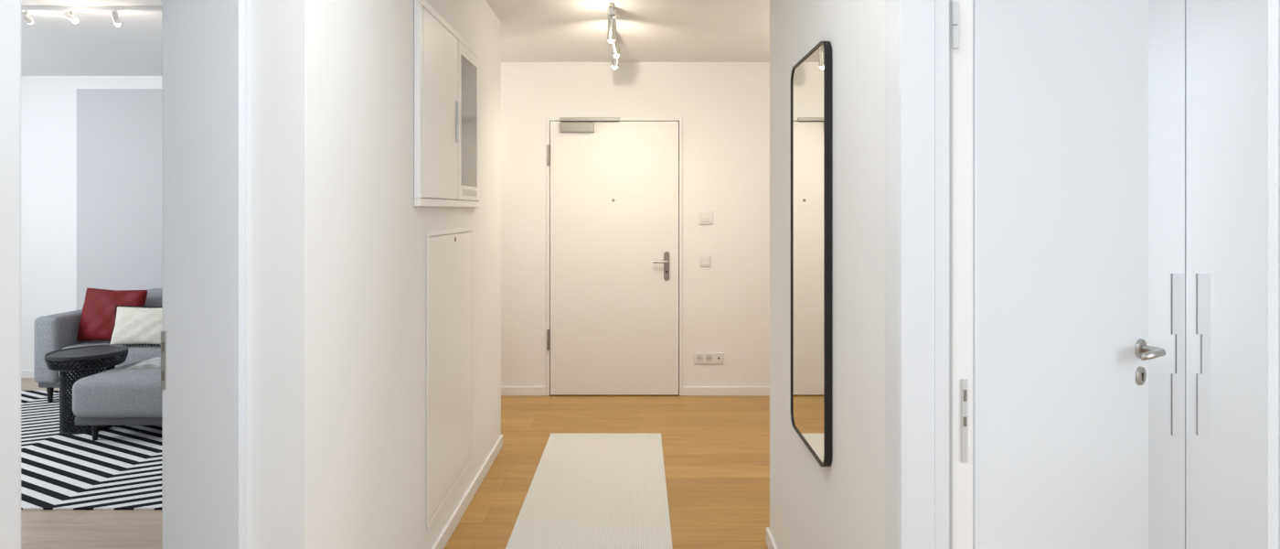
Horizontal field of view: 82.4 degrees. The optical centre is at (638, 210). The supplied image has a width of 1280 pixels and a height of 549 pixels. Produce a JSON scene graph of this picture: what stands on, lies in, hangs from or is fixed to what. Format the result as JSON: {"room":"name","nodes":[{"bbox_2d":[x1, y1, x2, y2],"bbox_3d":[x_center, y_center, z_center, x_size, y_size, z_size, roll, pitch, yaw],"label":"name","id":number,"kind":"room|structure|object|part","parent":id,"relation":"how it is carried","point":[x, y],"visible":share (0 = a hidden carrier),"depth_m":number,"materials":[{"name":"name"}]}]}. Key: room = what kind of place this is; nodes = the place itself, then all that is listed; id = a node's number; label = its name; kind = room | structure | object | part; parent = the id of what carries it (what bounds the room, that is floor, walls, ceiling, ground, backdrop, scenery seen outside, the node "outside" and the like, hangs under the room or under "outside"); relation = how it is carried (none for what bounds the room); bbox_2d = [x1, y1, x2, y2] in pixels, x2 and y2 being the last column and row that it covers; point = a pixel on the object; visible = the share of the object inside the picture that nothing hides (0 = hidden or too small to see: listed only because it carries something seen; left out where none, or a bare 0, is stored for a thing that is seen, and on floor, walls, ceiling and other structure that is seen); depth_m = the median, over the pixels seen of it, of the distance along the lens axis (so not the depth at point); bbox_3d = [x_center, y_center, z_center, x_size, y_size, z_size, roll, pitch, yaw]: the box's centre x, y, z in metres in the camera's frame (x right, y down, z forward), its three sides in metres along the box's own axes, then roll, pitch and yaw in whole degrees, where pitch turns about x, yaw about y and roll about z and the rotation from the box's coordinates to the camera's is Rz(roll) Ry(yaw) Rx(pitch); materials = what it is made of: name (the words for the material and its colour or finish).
{"room":"apartment hallway","nodes":[
{"label":"apartment hallway","id":0,"kind":"room"},
{"bbox_2d":[21,75,162,370],"bbox_3d":[-4.260,0.140,6.250,3.680,2.560,0.100,0,0,0],"label":"wall","id":1,"kind":"structure","parent":0,"point":[91,146],"depth_m":6.20,"materials":[{"name":"grey paint"}]},
{"bbox_2d":[21,370,34,378],"bbox_3d":[-4.260,1.386,6.192,3.680,0.068,0.015,0,0,0],"label":"baseboard","id":2,"kind":"structure","parent":1,"relation":"attached to","point":[25,374],"depth_m":6.19,"materials":[{"name":"white paint"}]},
{"bbox_2d":[245,0,501,548],"bbox_3d":[-0.998,0.140,1.610,0.336,2.560,5.620,0,0,0],"label":"wall","id":3,"kind":"structure","parent":0,"point":[336,233],"depth_m":2.07,"materials":[{"name":"white paint"}]},
{"bbox_2d":[0,0,245,548],"bbox_3d":[-1.065,0.325,1.445,0.205,2.190,0.750,0,0,0],"label":"door frame","id":4,"kind":"structure","parent":3,"relation":"attached to","point":[203,335],"depth_m":1.79,"materials":[{"name":"white paint"}]},
{"bbox_3d":[-1.161,0.366,1.790,0.013,0.143,0.005,0,0,0],"label":"strike plate","id":5,"kind":"part","parent":4,"relation":"part of","materials":[{"name":"silver metal"}]},
{"bbox_2d":[414,0,479,207],"bbox_3d":[-0.810,-0.405,3.210,0.037,0.780,1.020,0,0,0],"label":"upper cabinet","id":6,"kind":"object","parent":3,"relation":"attached to","point":[446,66],"visible":1,"depth_m":3.02,"materials":[{"name":"white"}]},
{"bbox_3d":[-0.806,-0.405,2.997,0.007,0.712,0.516,0,0,0],"label":"door","id":7,"kind":"part","parent":6,"relation":"part of","materials":[{"name":"white"}]},
{"bbox_3d":[-0.797,-0.390,3.229,0.011,0.180,0.014,0,0,0],"label":"handle","id":8,"kind":"part","parent":6,"relation":"part of","materials":[{"name":"silver metal"}]},
{"bbox_3d":[-0.806,-0.405,3.474,0.008,0.712,0.423,0,0,0],"label":"door","id":9,"kind":"part","parent":6,"relation":"part of","materials":[{"name":"white"}]},
{"bbox_2d":[462,189,475,196],"bbox_3d":[-0.802,-0.083,3.485,0.002,0.030,0.289,0,0,0],"label":"vent grille","id":10,"kind":"object","parent":6,"relation":"attached to","point":[465,192],"depth_m":3.47,"materials":[{"name":"white plastic"}]},
{"bbox_3d":[-0.806,-0.412,3.479,0.005,0.595,0.322,0,0,0],"label":"grey pane","id":11,"kind":"part","parent":6,"relation":"part of","materials":[{"name":"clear glass"}]},
{"bbox_2d":[426,226,472,529],"bbox_3d":[-0.825,0.665,3.255,0.008,1.170,0.786,0,0,0],"label":"access panel","id":12,"kind":"object","parent":3,"relation":"attached to","point":[449,258],"visible":1,"depth_m":3.18,"materials":[{"name":"white"}]},
{"bbox_2d":[431,434,502,548],"bbox_3d":[-0.823,1.386,3.120,0.015,0.068,2.600,0,0,0],"label":"baseboard","id":13,"kind":"structure","parent":3,"relation":"attached to","point":[457,514],"depth_m":3.48,"materials":[{"name":"white paint"}]},
{"bbox_2d":[21,378,769,548],"bbox_3d":[-1.300,1.480,2.550,9.800,0.120,7.700,0,0,0],"label":"floor","id":14,"kind":"structure","parent":0,"point":[716,449],"depth_m":3.91,"materials":[{"name":"brown wood"}]},
{"bbox_2d":[21,390,162,509],"bbox_3d":[-3.825,1.415,4.605,3.150,0.008,2.270,0,0,0],"label":"striped rug","id":15,"kind":"object","parent":14,"relation":"on","point":[122,468],"visible":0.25,"depth_m":4.07,"materials":[{"name":"multicoloured fabric"}]},
{"bbox_2d":[44,344,128,434],"bbox_3d":[-3.575,1.161,4.750,0.437,0.500,0.436,0,0,0],"label":"side table","id":16,"kind":"object","parent":15,"relation":"on","point":[85,359],"visible":0.58,"depth_m":4.63,"materials":[{"name":"black metal"}]},
{"bbox_2d":[34,288,162,440],"bbox_3d":[-3.435,1.020,5.240,1.990,0.800,1.720,0,0,0],"label":"sofa","id":17,"kind":"object","parent":15,"relation":"on","point":[119,395],"visible":0.23,"depth_m":4.43,"materials":[{"name":"grey fabric"}]},
{"bbox_3d":[-4.340,1.350,5.400,0.044,0.120,0.044,0,0,0],"label":"leg","id":18,"kind":"part","parent":17,"relation":"part of","materials":[{"name":"black paint"}]},
{"bbox_3d":[-3.905,1.275,5.705,0.990,0.050,0.690,0,0,0],"label":"frame","id":19,"kind":"part","parent":17,"relation":"part of","materials":[{"name":"grey fabric"}]},
{"bbox_3d":[-4.340,1.025,5.710,0.180,0.490,0.740,0,0,0],"label":"armrest","id":20,"kind":"part","parent":17,"relation":"part of","materials":[{"name":"grey fabric"}]},
{"bbox_3d":[-3.340,1.350,4.500,0.044,0.120,0.044,0,0,0],"label":"leg","id":21,"kind":"part","parent":17,"relation":"part of","materials":[{"name":"black paint"}]},
{"bbox_2d":[58,340,160,379],"bbox_3d":[-3.835,1.125,5.600,0.810,0.250,0.560,0,0,0],"label":"seat cushion","id":22,"kind":"object","parent":17,"relation":"on","point":[136,353],"depth_m":5.34,"materials":[{"name":"grey fabric"}]},
{"bbox_2d":[77,287,147,341],"bbox_3d":[-3.990,0.795,5.554,0.514,0.403,0.186,0,0,7],"label":"cushion","id":23,"kind":"object","parent":17,"relation":"on","point":[97,319],"visible":0.72,"depth_m":5.50,"materials":[{"name":"red fabric"}]},
{"bbox_2d":[72,353,162,417],"bbox_3d":[-3.020,1.135,5.130,0.800,0.240,1.500,0,0,0],"label":"cushion","id":24,"kind":"object","parent":17,"relation":"on","point":[121,391],"depth_m":4.38,"materials":[{"name":"grey fabric"}]},
{"bbox_3d":[-2.935,1.275,5.235,0.950,0.050,1.630,0,0,0],"label":"frame","id":25,"kind":"part","parent":17,"relation":"part of","materials":[{"name":"grey fabric"}]},
{"bbox_2d":[107,304,162,345],"bbox_3d":[-3.600,0.848,5.380,0.578,0.296,0.146,0,0,0],"label":"cushion","id":26,"kind":"object","parent":17,"relation":"on","point":[134,325],"visible":0.62,"depth_m":5.34,"materials":[{"name":"beige fabric"}]},
{"bbox_2d":[127,356,160,369],"bbox_3d":[-3.110,1.000,4.840,0.380,0.028,0.260,0,0,-14],"label":"magazine","id":27,"kind":"object","parent":17,"relation":"on","point":[154,362],"visible":0.41,"depth_m":4.72,"materials":[{"name":"paper"}]},
{"bbox_2d":[144,288,162,308],"bbox_3d":[-3.280,0.815,5.800,1.280,0.390,0.200,0,0,0],"label":"cushion","id":28,"kind":"object","parent":17,"relation":"on","point":[154,295],"depth_m":5.70,"materials":[{"name":"grey fabric"}]},
{"bbox_2d":[505,432,672,548],"bbox_3d":[-0.205,1.416,3.530,0.701,0.007,2.224,0,0,0],"label":"runner rug","id":29,"kind":"object","parent":14,"relation":"on","point":[587,490],"visible":1,"depth_m":3.62,"materials":[{"name":"beige fabric"}]},
{"bbox_2d":[1148,0,1268,548],"bbox_3d":[1.760,0.220,2.652,1.040,2.400,0.615,0,0,0],"label":"wardrobe","id":30,"kind":"object","parent":14,"relation":"on","point":[1208,59],"visible":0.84,"depth_m":2.35,"materials":[{"name":"white paint"}]},
{"bbox_3d":[1.510,0.200,2.360,0.496,2.320,0.020,0,0,0],"label":"door","id":31,"kind":"part","parent":30,"relation":"part of","materials":[{"name":"white paint"}]},
{"bbox_3d":[1.732,0.462,2.348,0.038,0.517,0.006,0,0,0],"label":"handle","id":32,"kind":"part","parent":30,"relation":"part of","materials":[{"name":"white paint"}]},
{"bbox_3d":[1.815,0.462,2.348,0.042,0.517,0.006,0,0,0],"label":"handle","id":33,"kind":"part","parent":30,"relation":"part of","materials":[{"name":"white paint"}]},
{"bbox_3d":[2.009,0.200,2.360,0.498,2.320,0.020,0,0,0],"label":"door","id":34,"kind":"part","parent":30,"relation":"part of","materials":[{"name":"white paint"}]},
{"bbox_2d":[21,0,769,75],"bbox_3d":[-1.300,-1.200,2.550,9.800,0.120,7.700,0,0,0],"label":"ceiling","id":35,"kind":"structure","parent":0,"point":[531,30],"depth_m":4.71,"materials":[{"name":"white paint"}]},
{"bbox_2d":[21,6,162,26],"bbox_3d":[-2.875,-1.086,4.104,1.150,0.108,0.083,0,0,0],"label":"track","id":36,"kind":"object","parent":35,"relation":"attached to","point":[113,10],"visible":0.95,"depth_m":4.08,"materials":[{"name":"white plastic"}]},
{"bbox_3d":[-2.875,-1.129,4.100,1.150,0.022,0.032,0,0,0],"label":"rail","id":37,"kind":"part","parent":36,"relation":"part of","materials":[{"name":"white plastic"}]},
{"bbox_2d":[607,2,619,69],"bbox_3d":[-0.150,-1.044,4.510,0.068,0.192,0.980,0,0,0],"label":"track","id":38,"kind":"object","parent":35,"relation":"attached to","point":[612,35],"visible":1,"depth_m":4.14,"materials":[{"name":"silver metal"}]},
{"bbox_3d":[-0.150,-1.129,4.510,0.024,0.022,0.980,0,0,0],"label":"rail","id":39,"kind":"part","parent":38,"relation":"part of","materials":[{"name":"silver metal"}]},
{"bbox_2d":[501,62,769,392],"bbox_3d":[0.000,0.140,5.710,4.600,2.560,0.180,0,0,0],"label":"wall","id":40,"kind":"structure","parent":0,"point":[723,108],"depth_m":5.62,"materials":[{"name":"white paint"}]},
{"bbox_2d":[501,386,546,395],"bbox_3d":[-1.502,1.386,5.612,1.596,0.068,0.015,0,0,0],"label":"baseboard","id":41,"kind":"structure","parent":40,"relation":"attached to","point":[505,390],"depth_m":5.61,"materials":[{"name":"white paint"}]},
{"bbox_2d":[547,117,678,394],"bbox_3d":[-0.193,0.351,5.599,1.006,2.122,0.122,0,0,0],"label":"door","id":42,"kind":"structure","parent":40,"relation":"in","point":[614,183],"depth_m":5.61,"materials":[{"name":"white paint"}]},
{"bbox_3d":[-0.368,-0.697,5.593,0.457,0.027,0.026,0,0,0],"label":"closer rail","id":43,"kind":"part","parent":42,"relation":"part of","materials":[{"name":"grey metal"}]},
{"bbox_3d":[0.168,0.390,5.566,0.120,0.020,0.057,0,0,0],"label":"lever","id":44,"kind":"part","parent":42,"relation":"part of","materials":[{"name":"silver metal"}]},
{"bbox_3d":[0.218,0.425,5.599,0.042,0.222,0.011,0,0,0],"label":"handle plate","id":45,"kind":"part","parent":42,"relation":"part of","materials":[{"name":"silver metal"}]},
{"bbox_2d":[546,117,682,394],"bbox_3d":[-0.182,0.355,5.634,1.043,2.130,0.052,0,0,0],"label":"door frame","id":46,"kind":"structure","parent":40,"relation":"attached to","point":[549,120],"depth_m":5.61,"materials":[{"name":"white paint"}]},
{"bbox_2d":[699,255,710,266],"bbox_3d":[0.515,0.388,5.614,0.084,0.084,0.013,0,0,0],"label":"light switch","id":47,"kind":"object","parent":40,"relation":"attached to","point":[704,260],"visible":1,"depth_m":5.61,"materials":[{"name":"white plastic"}]},
{"bbox_2d":[699,211,713,223],"bbox_3d":[0.520,0.055,5.612,0.104,0.100,0.015,0,0,0],"label":"intercom panel","id":48,"kind":"object","parent":40,"relation":"attached to","point":[705,217],"visible":1,"depth_m":5.61,"materials":[{"name":"white plastic"}]},
{"bbox_2d":[693,352,724,362],"bbox_3d":[0.543,1.128,5.613,0.224,0.077,0.014,0,0,0],"label":"wall socket","id":49,"kind":"object","parent":40,"relation":"attached to","point":[698,357],"visible":1,"depth_m":5.61,"materials":[{"name":"white plastic"}]},
{"bbox_2d":[682,386,769,395],"bbox_3d":[1.270,1.386,5.612,1.861,0.068,0.015,0,0,0],"label":"baseboard","id":50,"kind":"structure","parent":40,"relation":"attached to","point":[686,390],"depth_m":5.61,"materials":[{"name":"white paint"}]},
{"bbox_2d":[769,0,972,548],"bbox_3d":[0.630,0.140,0.955,0.140,2.560,4.310,0,0,0],"label":"wall","id":51,"kind":"structure","parent":0,"point":[840,505],"depth_m":1.91,"materials":[{"name":"white paint"}]},
{"bbox_2d":[766,526,778,548],"bbox_3d":[0.623,1.386,2.377,0.155,0.068,1.495,0,0,0],"label":"baseboard","id":52,"kind":"structure","parent":51,"relation":"attached to","point":[771,543],"depth_m":3.04,"materials":[{"name":"white paint"}]},
{"bbox_2d":[790,41,831,466],"bbox_3d":[0.547,0.127,2.341,0.021,1.250,0.473,0,0,0],"label":"wall mirror","id":53,"kind":"object","parent":51,"relation":"attached to","point":[811,77],"visible":1,"depth_m":2.30,"materials":[{"name":"black paint"}]},
{"bbox_2d":[972,0,1165,548],"bbox_3d":[1.085,0.366,1.796,0.860,2.092,0.109,0,0,-34],"label":"door","id":54,"kind":"structure","parent":51,"relation":"in","point":[1061,351],"depth_m":1.77,"materials":[{"name":"white paint"}]},
{"bbox_3d":[1.356,0.380,1.954,0.135,0.022,0.063,0,0,-34],"label":"lever","id":55,"kind":"part","parent":54,"relation":"part of","materials":[{"name":"silver metal"}]},
{"bbox_2d":[885,0,1279,548],"bbox_3d":[0.628,0.320,1.091,0.167,2.200,1.097,0,0,0],"label":"door frame","id":56,"kind":"structure","parent":51,"relation":"attached to","point":[922,36],"depth_m":1.52,"materials":[{"name":"white paint"}]},
{"bbox_3d":[0.682,0.439,1.528,0.012,0.173,0.004,0,0,0],"label":"strike plate","id":57,"kind":"part","parent":56,"relation":"part of","materials":[{"name":"silver metal"}]}
]}

